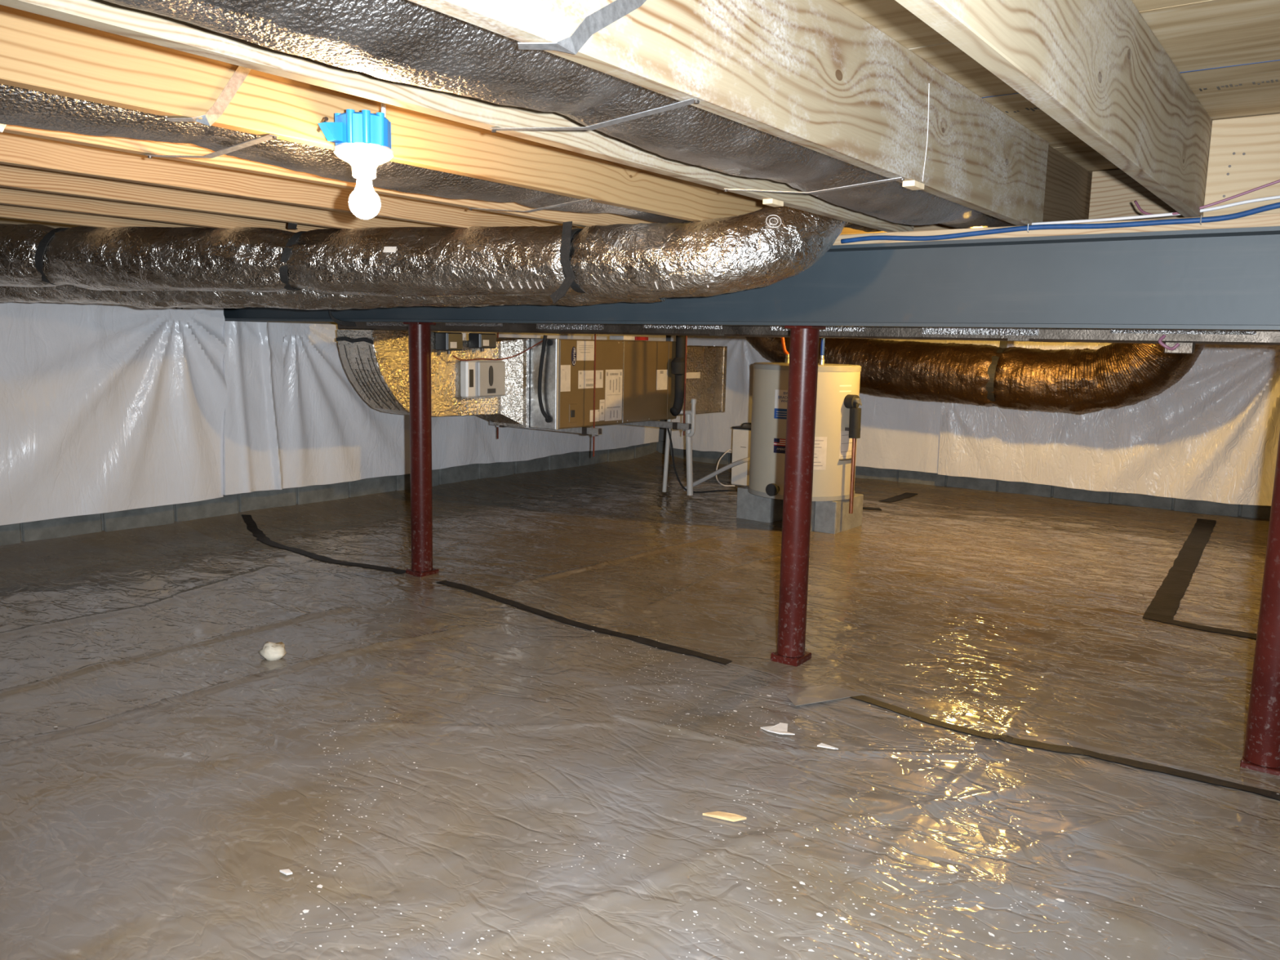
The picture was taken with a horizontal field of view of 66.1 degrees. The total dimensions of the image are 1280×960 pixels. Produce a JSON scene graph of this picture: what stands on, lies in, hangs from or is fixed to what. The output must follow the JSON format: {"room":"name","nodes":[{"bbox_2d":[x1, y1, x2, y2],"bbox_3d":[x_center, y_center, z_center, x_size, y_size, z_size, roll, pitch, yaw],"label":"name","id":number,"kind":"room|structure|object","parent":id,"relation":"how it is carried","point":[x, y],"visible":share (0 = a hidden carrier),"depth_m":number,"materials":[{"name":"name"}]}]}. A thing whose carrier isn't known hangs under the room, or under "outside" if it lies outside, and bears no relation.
{"room":"building cavity","nodes":[
{"label":"building cavity","id":0,"kind":"room"},
{"bbox_2d":[0,217,656,546],"bbox_3d":[-2.886,-0.547,5.359,0.216,1.779,10.450,7,10,36],"label":"wall","id":1,"kind":"structure","parent":0,"point":[15,533],"depth_m":6.10,"materials":[{"name":"grey concrete"}]},
{"bbox_2d":[0,301,226,525],"bbox_3d":[-3.251,-0.374,4.413,0.310,1.275,2.870,7,10,36],"label":"plastic sheeting","id":2,"kind":"object","parent":1,"relation":"attached to","point":[104,407],"visible":0.81,"depth_m":5.02,"materials":[{"name":"white plastic"}]},
{"bbox_2d":[222,320,284,495],"bbox_3d":[-2.258,-0.418,5.699,0.214,0.983,0.368,7,10,36],"label":"blanket","id":3,"kind":"object","parent":1,"relation":"attached to","point":[253,360],"visible":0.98,"depth_m":5.66,"materials":[{"name":"white plastic"}]},
{"bbox_2d":[282,323,666,488],"bbox_3d":[-1.022,-0.634,7.490,0.246,1.006,3.998,7,10,36],"label":"plastic sheeting","id":4,"kind":"object","parent":1,"relation":"attached to","point":[331,434],"visible":0.32,"depth_m":6.36,"materials":[{"name":"white plastic"}]},
{"bbox_2d":[498,334,676,430],"bbox_3d":[-0.328,-0.684,6.690,0.510,0.579,1.362,7,10,36],"label":"handler","id":5,"kind":"object","parent":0,"point":[635,382],"visible":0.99,"depth_m":6.37,"materials":[{"name":"brown metal"}]},
{"bbox_2d":[336,329,529,427],"bbox_3d":[-1.200,-0.585,5.844,0.441,0.585,1.112,7,10,36],"label":"duct plenum","id":6,"kind":"object","parent":5,"relation":"attached to","point":[376,362],"visible":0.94,"depth_m":5.71,"materials":[{"name":"metal"}]},
{"bbox_2d":[435,332,462,354],"bbox_3d":[-1.103,-0.791,5.691,0.106,0.124,0.125,7,10,36],"label":"box","id":7,"kind":"object","parent":6,"relation":"attached to","point":[449,342],"visible":1,"depth_m":5.65,"materials":[{"name":"grey plastic"}]},
{"bbox_2d":[468,333,496,351],"bbox_3d":[-0.944,-0.826,5.904,0.106,0.109,0.140,7,10,36],"label":"box","id":8,"kind":"object","parent":6,"relation":"attached to","point":[482,341],"visible":1,"depth_m":5.86,"materials":[{"name":"grey plastic"}]},
{"bbox_2d":[460,360,505,398],"bbox_3d":[-0.946,-0.612,5.952,0.090,0.221,0.312,7,10,36],"label":"control box","id":9,"kind":"object","parent":6,"relation":"attached to","point":[478,378],"visible":1,"depth_m":5.89,"materials":[{"name":"white plastic"}]},
{"bbox_2d":[337,322,1279,354],"bbox_3d":[0.712,-0.709,4.021,5.620,0.316,0.491,7,10,36],"label":"flange","id":10,"kind":"object","parent":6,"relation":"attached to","point":[1187,340],"visible":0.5,"depth_m":3.56,"materials":[{"name":"metal"}]},
{"bbox_2d":[1158,334,1179,350],"bbox_3d":[1.637,-0.426,3.045,0.060,0.049,0.021,6,9,28],"label":"wire","id":11,"kind":"object","parent":10,"relation":"hanging from","point":[1162,336],"visible":1,"depth_m":3.04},
{"bbox_2d":[452,340,542,360],"bbox_3d":[-0.872,-0.784,5.926,0.610,0.134,0.121,-5,10,-36],"label":"wire","id":12,"kind":"object","parent":5,"relation":"attached to","point":[541,340],"visible":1,"depth_m":5.98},
{"bbox_2d":[570,409,574,417],"bbox_3d":[-0.421,-0.416,6.174,0.004,0.045,0.036,7,10,36],"label":"switch","id":13,"kind":"object","parent":5,"relation":"attached to","point":[572,411],"depth_m":6.17,"materials":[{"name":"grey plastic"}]},
{"bbox_2d":[568,404,577,422],"bbox_3d":[-0.419,-0.420,6.183,0.004,0.116,0.079,7,10,36],"label":"switch plate","id":14,"kind":"object","parent":5,"relation":"attached to","point":[572,407],"depth_m":6.18,"materials":[{"name":"beige plastic"}]},
{"bbox_2d":[578,345,593,352],"bbox_3d":[-0.341,-0.828,6.221,0.001,0.046,0.142,7,10,36],"label":"label","id":15,"kind":"object","parent":5,"relation":"attached to","point":[582,348],"depth_m":6.22,"materials":[{"name":"white paper"}]},
{"bbox_2d":[579,372,601,386],"bbox_3d":[-0.315,-0.645,6.289,0.001,0.093,0.220,7,10,36],"label":"label","id":16,"kind":"object","parent":5,"relation":"attached to","point":[586,379],"depth_m":6.28,"materials":[{"name":"white paper"}]},
{"bbox_2d":[606,372,622,417],"bbox_3d":[-0.173,-0.559,6.499,0.001,0.306,0.163,7,10,36],"label":"print","id":17,"kind":"object","parent":5,"relation":"attached to","point":[614,380],"depth_m":6.50},
{"bbox_2d":[609,335,635,340],"bbox_3d":[-0.119,-0.951,6.581,0.120,0.028,0.125,7,10,36],"label":"packet","id":18,"kind":"object","parent":5,"relation":"on","point":[611,337],"visible":1,"depth_m":6.54,"materials":[{"name":"paper"}]},
{"bbox_2d":[635,336,648,340],"bbox_3d":[-0.031,-0.964,6.699,0.120,0.024,0.140,7,10,36],"label":"tin","id":19,"kind":"object","parent":5,"relation":"on","point":[637,338],"visible":0.6,"depth_m":6.65,"materials":[{"name":"metal"}]},
{"bbox_2d":[619,420,691,430],"bbox_3d":[-0.036,-0.409,7.010,0.940,0.047,0.048,7,10,36],"label":"channel","id":20,"kind":"object","parent":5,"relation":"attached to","point":[674,425],"visible":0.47,"depth_m":6.84,"materials":[{"name":"metal"}]},
{"bbox_2d":[670,335,685,416],"bbox_3d":[0.276,-0.896,6.971,0.108,0.890,0.163,1,8,2],"label":"pipe","id":21,"kind":"object","parent":5,"relation":"attached to","point":[677,364],"visible":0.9,"depth_m":6.96,"materials":[{"name":"black plastic"}]},
{"bbox_2d":[677,345,727,415],"bbox_3d":[0.275,-0.775,7.553,0.461,0.514,0.740,7,10,36],"label":"return plenum","id":22,"kind":"object","parent":5,"relation":"attached to","point":[706,366],"visible":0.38,"depth_m":7.49,"materials":[{"name":"metal"}]},
{"bbox_2d":[0,450,1279,959],"bbox_3d":[0.318,0.656,3.003,8.270,0.184,10.444,7,10,36],"label":"floor","id":23,"kind":"structure","parent":0,"point":[1013,615],"depth_m":2.86,"materials":[{"name":"plastic"}]},
{"bbox_2d":[258,641,286,660],"bbox_3d":[-1.298,0.607,3.483,0.098,0.064,0.084,3,8,10],"label":"lump","id":24,"kind":"object","parent":23,"relation":"on","point":[270,651],"visible":1,"depth_m":3.45,"materials":[{"name":"white"}]},
{"bbox_2d":[280,869,292,875],"bbox_3d":[-0.751,0.832,2.087,0.019,0.008,0.022,-6,11,-41],"label":"scrap","id":25,"kind":"object","parent":23,"relation":"on","point":[286,872],"visible":1,"depth_m":2.08,"materials":[{"name":"white paper"}]},
{"bbox_2d":[241,514,405,573],"bbox_3d":[-1.816,0.337,5.287,1.730,0.053,0.228,9,11,43],"label":"tape","id":26,"kind":"object","parent":23,"relation":"on","point":[251,526],"visible":1,"depth_m":5.11,"materials":[{"name":"black plastic"}]},
{"bbox_2d":[403,321,439,577],"bbox_3d":[-1.044,-0.139,4.692,0.109,1.211,0.116,7,10,36],"label":"steel column","id":27,"kind":"structure","parent":23,"relation":"on","point":[420,333],"depth_m":4.65,"materials":[{"name":"red metal"}]},
{"bbox_2d":[223,226,1279,330],"bbox_3d":[0.733,-0.650,3.308,7.980,0.264,0.146,7,10,36],"label":"steel beam","id":28,"kind":"structure","parent":27,"relation":"on","point":[1215,279],"depth_m":3.03,"materials":[{"name":"grey metal"}]},
{"bbox_2d":[328,309,355,326],"bbox_3d":[-1.464,-0.839,4.799,0.184,0.174,0.035,6,9,30],"label":"strap","id":29,"kind":"object","parent":28,"relation":"hanging from","point":[337,321],"visible":0.61,"depth_m":4.81,"materials":[{"name":"black fabric"}]},
{"bbox_2d":[832,213,1279,245],"bbox_3d":[0.712,-0.800,3.305,7.880,0.034,0.138,7,10,36],"label":"board","id":30,"kind":"object","parent":28,"relation":"on","point":[1268,220],"visible":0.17,"depth_m":2.81,"materials":[{"name":"brown wood"}]},
{"bbox_2d":[0,204,208,227],"bbox_3d":[-2.735,-0.896,2.421,0.038,0.258,5.605,7,10,36],"label":"joist","id":31,"kind":"object","parent":30,"relation":"on","point":[8,211],"visible":0.02,"depth_m":3.43,"materials":[{"name":"brown wood"}]},
{"bbox_2d":[0,186,334,232],"bbox_3d":[-2.408,-0.856,2.184,0.038,0.258,5.605,7,10,36],"label":"joist","id":32,"kind":"object","parent":30,"relation":"on","point":[8,196],"visible":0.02,"depth_m":3.19,"materials":[{"name":"brown wood"}]},
{"bbox_2d":[0,164,447,229],"bbox_3d":[-2.081,-0.815,1.946,0.038,0.258,5.605,7,10,36],"label":"joist","id":33,"kind":"object","parent":30,"relation":"on","point":[11,176],"visible":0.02,"depth_m":2.90,"materials":[{"name":"brown wood"}]},
{"bbox_2d":[279,222,306,290],"bbox_3d":[-1.206,-0.777,3.451,0.099,0.217,0.296,1,8,-2],"label":"strap","id":34,"kind":"object","parent":33,"relation":"hanging from","point":[286,252],"visible":0.56,"depth_m":3.40,"materials":[{"name":"black fabric"}]},
{"bbox_2d":[0,132,584,228],"bbox_3d":[-1.754,-0.774,1.709,0.038,0.258,5.605,7,10,36],"label":"joist","id":35,"kind":"object","parent":30,"relation":"on","point":[19,150],"visible":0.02,"depth_m":2.57,"materials":[{"name":"brown wood"}]},
{"bbox_2d":[2,124,654,227],"bbox_3d":[-1.428,-0.734,1.471,0.038,0.258,5.605,7,10,36],"label":"joist","id":36,"kind":"object","parent":30,"relation":"on","point":[131,145],"visible":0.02,"depth_m":2.24,"materials":[{"name":"brown wood"}]},
{"bbox_2d":[0,124,6,132],"bbox_3d":[-1.168,-0.695,1.814,0.023,0.112,0.086,7,10,36],"label":"strap","id":37,"kind":"object","parent":36,"relation":"attached to","point":[2,126],"visible":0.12,"depth_m":1.80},
{"bbox_2d":[0,284,667,310],"bbox_3d":[-1.663,-0.773,3.701,3.583,0.254,0.506,2,8,5],"label":"flexible duct","id":38,"kind":"object","parent":36,"relation":"hanging from","point":[304,299],"visible":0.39,"depth_m":3.74,"materials":[{"name":"metal"}]},
{"bbox_2d":[550,221,585,303],"bbox_3d":[-0.185,-0.689,3.160,0.083,0.252,0.252,6,9,30],"label":"strap","id":39,"kind":"object","parent":36,"relation":"hanging from","point":[567,233],"visible":0.6,"depth_m":3.06,"materials":[{"name":"black plastic"}]},
{"bbox_2d":[0,4,767,222],"bbox_3d":[-1.101,-0.693,1.234,0.038,0.258,5.605,7,10,36],"label":"joist","id":40,"kind":"object","parent":30,"relation":"on","point":[41,53],"visible":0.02,"depth_m":1.82,"materials":[{"name":"brown wood"}]},
{"bbox_2d":[164,66,251,126],"bbox_3d":[-0.740,-0.683,1.707,0.156,0.139,0.044,-4,10,-34],"label":"strap","id":41,"kind":"object","parent":40,"relation":"attached to","point":[219,107],"visible":0.76,"depth_m":1.72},
{"bbox_2d":[145,133,279,158],"bbox_3d":[-0.847,-0.645,1.931,0.428,0.021,0.020,7,10,34],"label":"strap","id":42,"kind":"object","parent":40,"relation":"attached to","point":[268,137],"visible":1,"depth_m":1.89,"materials":[{"name":"metal"}]},
{"bbox_2d":[316,109,393,219],"bbox_3d":[-0.543,-0.601,1.886,0.112,0.194,0.146,7,10,36],"label":"ceiling lamp","id":43,"kind":"object","parent":40,"relation":"attached to","point":[362,140],"visible":1,"depth_m":1.86,"materials":[{"name":"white plastic"}]},
{"bbox_2d":[381,102,386,117],"bbox_3d":[-0.509,-0.792,1.869,0.048,0.214,0.022,-1,8,-14],"label":"cable","id":44,"kind":"object","parent":43,"relation":"attached to","point":[383,104],"visible":0.15,"depth_m":1.89,"materials":[{"name":"white plastic"}]},
{"bbox_2d":[467,198,593,212],"bbox_3d":[-0.303,-0.737,2.662,0.428,0.021,0.022,6,10,33],"label":"strap","id":45,"kind":"object","parent":40,"relation":"attached to","point":[587,199],"visible":1,"depth_m":2.63,"materials":[{"name":"metal"}]},
{"bbox_2d":[0,0,914,232],"bbox_3d":[-0.773,-0.652,0.996,0.038,0.258,5.605,7,10,36],"label":"joist","id":46,"kind":"object","parent":30,"relation":"on","point":[100,15],"visible":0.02,"depth_m":1.56,"materials":[{"name":"brown wood"}]},
{"bbox_2d":[762,198,783,207],"bbox_3d":[0.339,-0.705,2.501,0.028,0.012,0.060,7,10,36],"label":"wood shim","id":47,"kind":"object","parent":46,"relation":"attached to","point":[769,202],"visible":1,"depth_m":2.48,"materials":[{"name":"beige wood"}]},
{"bbox_2d":[408,0,1048,226],"bbox_3d":[-0.446,-0.612,0.758,0.038,0.258,5.605,7,10,36],"label":"joist","id":48,"kind":"object","parent":30,"relation":"on","point":[815,75],"visible":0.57,"depth_m":1.75,"materials":[{"name":"brown wood"}]},
{"bbox_2d":[517,0,646,54],"bbox_3d":[-0.044,-0.625,1.280,0.272,0.170,0.047,-6,11,-43],"label":"strap","id":49,"kind":"object","parent":48,"relation":"attached to","point":[592,24],"visible":1,"depth_m":1.25,"materials":[{"name":"silver metal"}]},
{"bbox_2d":[489,97,700,133],"bbox_3d":[-0.085,-0.581,1.598,0.426,0.021,0.021,7,10,35],"label":"strap","id":50,"kind":"object","parent":48,"relation":"attached to","point":[692,100],"visible":1,"depth_m":1.56,"materials":[{"name":"metal"}]},
{"bbox_2d":[724,177,904,194],"bbox_3d":[0.384,-0.661,2.229,0.428,0.022,0.025,6,9,30],"label":"strap","id":51,"kind":"object","parent":48,"relation":"attached to","point":[901,179],"visible":1,"depth_m":2.20,"materials":[{"name":"metal"}]},
{"bbox_2d":[902,180,924,190],"bbox_3d":[0.607,-0.654,2.183,0.028,0.012,0.060,7,10,36],"label":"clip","id":52,"kind":"object","parent":48,"relation":"attached to","point":[910,184],"visible":0.98,"depth_m":2.17,"materials":[{"name":"beige wood"}]},
{"bbox_2d":[922,83,929,181],"bbox_3d":[0.636,-0.771,2.185,0.012,0.210,0.002,-7,11,-44],"label":"thread","id":53,"kind":"object","parent":48,"relation":"hanging from","point":[929,83],"visible":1,"depth_m":2.19},
{"bbox_2d":[1042,145,1092,222],"bbox_3d":[1.437,-0.934,3.314,0.040,0.258,0.757,7,10,36],"label":"joist","id":54,"kind":"object","parent":48,"relation":"attached to","point":[1068,184],"visible":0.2,"depth_m":3.21,"materials":[{"name":"brown wood"}]},
{"bbox_2d":[1088,168,1185,222],"bbox_3d":[1.745,-0.930,3.343,0.400,0.256,0.038,7,10,36],"label":"joist blocking","id":55,"kind":"object","parent":54,"relation":"attached to","point":[1113,193],"visible":0.28,"depth_m":3.38,"materials":[{"name":"brown wood"}]},
{"bbox_2d":[895,0,1212,217],"bbox_3d":[-0.092,-0.568,0.501,0.038,0.258,5.605,7,10,36],"label":"joist","id":56,"kind":"object","parent":30,"relation":"on","point":[1096,68],"visible":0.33,"depth_m":1.64,"materials":[{"name":"brown wood"}]},
{"bbox_2d":[1133,179,1279,217],"bbox_3d":[1.552,-0.763,2.596,0.070,0.118,0.490,-7,11,-44],"label":"wire","id":57,"kind":"object","parent":56,"relation":"attached to","point":[1140,210],"visible":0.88,"depth_m":2.58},
{"bbox_2d":[840,202,1279,243],"bbox_3d":[1.224,-0.746,2.829,1.392,0.079,0.038,7,10,37],"label":"cable","id":58,"kind":"object","parent":30,"relation":"attached to","point":[1201,220],"visible":1,"depth_m":2.81,"materials":[{"name":"plastic"}]},
{"bbox_2d":[1031,195,1279,225],"bbox_3d":[1.462,-0.741,2.664,0.811,0.058,0.027,8,10,38],"label":"cable","id":59,"kind":"object","parent":30,"relation":"on","point":[1272,197],"visible":0.88,"depth_m":2.70,"materials":[{"name":"white plastic"}]},
{"bbox_2d":[1202,113,1279,217],"bbox_3d":[1.703,-0.819,2.548,0.404,0.256,0.040,7,10,36],"label":"joist blocking","id":60,"kind":"object","parent":30,"relation":"on","point":[1244,152],"visible":0.83,"depth_m":2.60,"materials":[{"name":"brown wood"}]},
{"bbox_2d":[436,580,732,664],"bbox_3d":[-0.323,0.566,4.061,1.654,0.021,0.103,8,11,40],"label":"tape","id":61,"kind":"object","parent":23,"relation":"on","point":[653,643],"visible":1,"depth_m":3.93,"materials":[{"name":"black plastic"}]},
{"bbox_2d":[53,617,1279,959],"bbox_3d":[0.091,0.792,2.537,3.672,0.026,2.001,7,10,36],"label":"debris flecks","id":62,"kind":"object","parent":23,"relation":"on","point":[320,886],"visible":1,"depth_m":2.07,"materials":[{"name":"white"}]},
{"bbox_2d":[662,398,696,495],"bbox_3d":[0.283,-0.248,7.194,0.282,0.707,0.068,7,10,36],"label":"drain pipe","id":63,"kind":"object","parent":23,"relation":"on","point":[690,415],"visible":0.94,"depth_m":7.15,"materials":[{"name":"white plastic"}]},
{"bbox_2d":[666,427,737,493],"bbox_3d":[0.558,-0.163,7.287,0.784,0.521,0.044,-2,9,-19],"label":"power cord","id":64,"kind":"object","parent":23,"relation":"on","point":[668,428],"visible":0.7,"depth_m":7.21,"materials":[{"name":"black plastic"}]},
{"bbox_2d":[684,457,750,491],"bbox_3d":[0.720,-0.049,7.282,0.793,0.273,0.172,-1,8,-15],"label":"pipe","id":65,"kind":"object","parent":23,"relation":"on","point":[711,475],"visible":0.59,"depth_m":7.20,"materials":[{"name":"plastic"}]},
{"bbox_2d":[702,811,746,822],"bbox_3d":[0.205,0.816,2.389,0.105,0.009,0.024,4,9,19],"label":"chip","id":66,"kind":"object","parent":23,"relation":"on","point":[719,815],"visible":1,"depth_m":2.38,"materials":[{"name":"beige wood"}]},
{"bbox_2d":[730,422,751,485],"bbox_3d":[0.906,-0.210,7.750,0.260,0.490,0.310,7,10,36],"label":"box","id":67,"kind":"object","parent":23,"relation":"on","point":[741,437],"visible":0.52,"depth_m":7.66,"materials":[{"name":"white plastic"}]},
{"bbox_2d":[715,448,734,486],"bbox_3d":[0.662,-0.096,7.653,0.130,0.271,0.174,0,8,-7],"label":"charging cable","id":68,"kind":"object","parent":67,"relation":"attached to","point":[729,449],"visible":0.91,"depth_m":7.70,"materials":[{"name":"white plastic"}]},
{"bbox_2d":[736,484,782,522],"bbox_3d":[0.851,0.145,6.521,0.250,0.209,0.400,7,10,36],"label":"concrete block","id":69,"kind":"object","parent":23,"relation":"on","point":[750,506],"visible":0.51,"depth_m":6.37,"materials":[{"name":"grey concrete"}]},
{"bbox_2d":[748,362,862,513],"bbox_3d":[1.028,-0.285,6.184,0.666,0.894,0.666,1,8,-2],"label":"water heater","id":70,"kind":"object","parent":69,"relation":"on","point":[838,413],"visible":0.63,"depth_m":5.91,"materials":[{"name":"beige metal"}]},
{"bbox_2d":[780,337,789,363],"bbox_3d":[0.873,-1.095,6.108,0.149,0.732,0.031,5,9,24],"label":"pipe","id":71,"kind":"object","parent":70,"relation":"attached to","point":[783,342],"visible":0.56,"depth_m":6.12,"materials":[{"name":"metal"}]},
{"bbox_2d":[818,337,825,364],"bbox_3d":[1.106,-1.059,5.893,0.032,0.730,0.032,7,10,36],"label":"pipe","id":72,"kind":"object","parent":70,"relation":"attached to","point":[822,345],"visible":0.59,"depth_m":5.92,"materials":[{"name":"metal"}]},
{"bbox_2d":[760,722,795,734],"bbox_3d":[0.408,0.747,2.945,0.088,0.008,0.091,0,8,-6],"label":"scrap","id":73,"kind":"object","parent":23,"relation":"on","point":[780,728],"visible":1,"depth_m":2.95,"materials":[{"name":"white paper"}]},
{"bbox_2d":[770,325,826,666],"bbox_3d":[0.566,0.061,3.522,0.109,1.211,0.116,7,10,36],"label":"steel column","id":74,"kind":"structure","parent":23,"relation":"on","point":[804,343],"depth_m":3.48,"materials":[{"name":"red metal"}]},
{"bbox_2d":[810,501,815,531],"bbox_3d":[1.050,0.204,6.125,0.145,0.205,0.250,7,10,36],"label":"concrete block","id":75,"kind":"object","parent":23,"relation":"on","point":[813,503],"visible":0.04,"depth_m":6.01,"materials":[{"name":"grey concrete"}]},
{"bbox_2d":[786,684,864,706],"bbox_3d":[0.594,0.702,3.241,0.273,0.006,0.131,-2,9,-23],"label":"film patch","id":76,"kind":"object","parent":23,"relation":"on","point":[805,695],"visible":1,"depth_m":3.23,"materials":[{"name":"grey plastic"}]},
{"bbox_2d":[817,742,838,749],"bbox_3d":[0.537,0.764,2.815,0.057,0.009,0.020,7,10,34],"label":"scrap","id":77,"kind":"object","parent":23,"relation":"on","point":[821,744],"visible":1,"depth_m":2.82,"materials":[{"name":"white paper"}]},
{"bbox_2d":[813,493,863,533],"bbox_3d":[1.242,0.206,6.139,0.140,0.205,0.400,7,10,36],"label":"concrete block","id":78,"kind":"object","parent":23,"relation":"on","point":[833,517],"visible":0.74,"depth_m":6.00,"materials":[{"name":"grey concrete"}]},
{"bbox_2d":[862,506,881,510],"bbox_3d":[1.610,0.200,6.913,0.168,0.007,0.097,2,8,6],"label":"tape","id":79,"kind":"object","parent":23,"relation":"on","point":[864,508],"visible":0.77,"depth_m":6.90,"materials":[{"name":"black plastic"}]},
{"bbox_2d":[879,492,917,502],"bbox_3d":[1.955,0.133,7.440,0.111,0.012,0.522,7,10,36],"label":"tape","id":80,"kind":"object","parent":23,"relation":"on","point":[906,495],"visible":1,"depth_m":7.45,"materials":[{"name":"black plastic"}]},
{"bbox_2d":[848,694,1279,800],"bbox_3d":[1.184,0.769,2.850,1.477,0.018,0.113,7,10,36],"label":"tape","id":81,"kind":"object","parent":23,"relation":"on","point":[1005,738],"visible":1,"depth_m":2.81,"materials":[{"name":"black plastic"}]},
{"bbox_2d":[1142,518,1216,622],"bbox_3d":[3.000,0.439,5.401,0.120,0.044,2.904,6,10,33],"label":"tape","id":82,"kind":"object","parent":23,"relation":"on","point":[1165,604],"visible":1,"depth_m":5.12,"materials":[{"name":"black plastic"}]},
{"bbox_2d":[1145,614,1257,639],"bbox_3d":[2.418,0.623,4.043,0.616,0.008,0.092,8,10,40],"label":"tape","id":83,"kind":"object","parent":23,"relation":"on","point":[1243,634],"visible":0.85,"depth_m":4.08,"materials":[{"name":"black plastic"}]},
{"bbox_2d":[1240,431,1279,775],"bbox_3d":[1.753,0.209,2.659,0.109,1.211,0.116,7,10,36],"label":"steel column","id":84,"kind":"structure","parent":23,"relation":"on","point":[1261,752],"depth_m":2.68,"materials":[{"name":"red metal"}]},
{"bbox_2d":[656,335,1271,519],"bbox_3d":[3.450,-0.652,7.047,8.420,1.779,0.217,7,10,36],"label":"wall","id":85,"kind":"structure","parent":0,"point":[1262,512],"depth_m":7.38,"materials":[{"name":"grey concrete"}]},
{"bbox_2d":[671,335,946,473],"bbox_3d":[1.342,-0.816,8.331,2.550,1.304,0.173,7,10,36],"label":"blanket","id":86,"kind":"object","parent":85,"relation":"attached to","point":[896,433],"visible":0.27,"depth_m":7.95,"materials":[{"name":"white plastic"}]},
{"bbox_2d":[937,340,1279,506],"bbox_3d":[3.882,-0.496,6.452,3.798,1.303,0.228,7,10,36],"label":"plastic sheeting","id":87,"kind":"object","parent":85,"relation":"attached to","point":[1212,435],"visible":0.51,"depth_m":6.69,"materials":[{"name":"plastic"}]},
{"bbox_2d":[835,0,1279,235],"bbox_3d":[0.399,-1.018,2.769,8.397,0.019,10.698,7,10,36],"label":"ceiling","id":88,"kind":"structure","parent":0,"point":[1227,52],"depth_m":2.08,"materials":[{"name":"brown wood"}]},
{"bbox_2d":[0,84,693,223],"bbox_3d":[-1.116,-0.762,1.547,0.352,0.355,5.902,7,10,36],"label":"flexible duct","id":89,"kind":"object","parent":88,"relation":"hanging from","point":[19,106],"visible":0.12,"depth_m":1.98,"materials":[{"name":"metal"}]},
{"bbox_2d":[0,205,880,298],"bbox_3d":[-1.388,-0.883,3.305,4.635,0.504,0.771,2,8,3],"label":"flexible duct","id":90,"kind":"object","parent":88,"relation":"hanging from","point":[767,246],"visible":0.82,"depth_m":3.27,"materials":[{"name":"metal"}]},
{"bbox_2d":[34,227,69,284],"bbox_3d":[-2.130,-0.820,3.611,0.102,0.206,0.213,2,8,6],"label":"strap","id":91,"kind":"object","parent":90,"relation":"attached to","point":[38,257],"visible":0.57,"depth_m":3.51,"materials":[{"name":"black fabric"}]},
{"bbox_2d":[496,332,499,439],"bbox_3d":[-0.966,-0.930,6.684,0.024,1.305,0.021,7,10,36],"label":"rod","id":92,"kind":"object","parent":88,"relation":"hanging from","point":[497,426],"visible":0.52,"depth_m":6.76,"materials":[{"name":"metal"}]},
{"bbox_2d":[489,421,602,435],"bbox_3d":[-0.639,-0.351,6.514,0.960,0.047,0.048,7,10,36],"label":"channel","id":93,"kind":"object","parent":92,"relation":"hanging from","point":[584,430],"visible":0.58,"depth_m":6.30,"materials":[{"name":"metal"}]},
{"bbox_2d":[103,0,1017,228],"bbox_3d":[-0.356,-0.696,1.216,0.354,0.351,6.263,7,10,36],"label":"flexible duct","id":94,"kind":"object","parent":88,"relation":"hanging from","point":[406,42],"visible":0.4,"depth_m":1.39,"materials":[{"name":"metal"}]},
{"bbox_2d":[591,333,595,457],"bbox_3d":[-0.282,-0.820,6.190,0.024,1.355,0.021,7,10,36],"label":"rod","id":95,"kind":"object","parent":88,"relation":"hanging from","point":[594,375],"visible":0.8,"depth_m":6.22,"materials":[{"name":"metal"}]},
{"bbox_2d":[682,335,687,435],"bbox_3d":[0.314,-0.928,6.685,0.024,1.255,0.021,7,10,36],"label":"rod","id":96,"kind":"object","parent":88,"relation":"hanging from","point":[683,430],"visible":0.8,"depth_m":6.72,"materials":[{"name":"metal"}]},
{"bbox_2d":[913,223,955,231],"bbox_3d":[1.195,-1.009,3.991,0.367,0.305,0.038,7,10,36],"label":"joist blocking","id":97,"kind":"object","parent":88,"relation":"attached to","point":[935,226],"visible":0.02,"depth_m":3.98,"materials":[{"name":"brown wood"}]},
{"bbox_2d":[986,341,1007,406],"bbox_3d":[2.493,-1.002,6.723,0.095,1.000,0.409,7,10,36],"label":"strap","id":98,"kind":"object","parent":88,"relation":"hanging from","point":[992,367],"visible":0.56,"depth_m":6.63,"materials":[{"name":"black fabric"}]},
{"bbox_2d":[744,336,1204,414],"bbox_3d":[2.117,-0.970,7.001,3.384,0.883,0.487,7,10,36],"label":"flexible duct","id":99,"kind":"object","parent":98,"relation":"hanging from","point":[1116,375],"visible":0.54,"depth_m":6.57,"materials":[{"name":"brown metal"}]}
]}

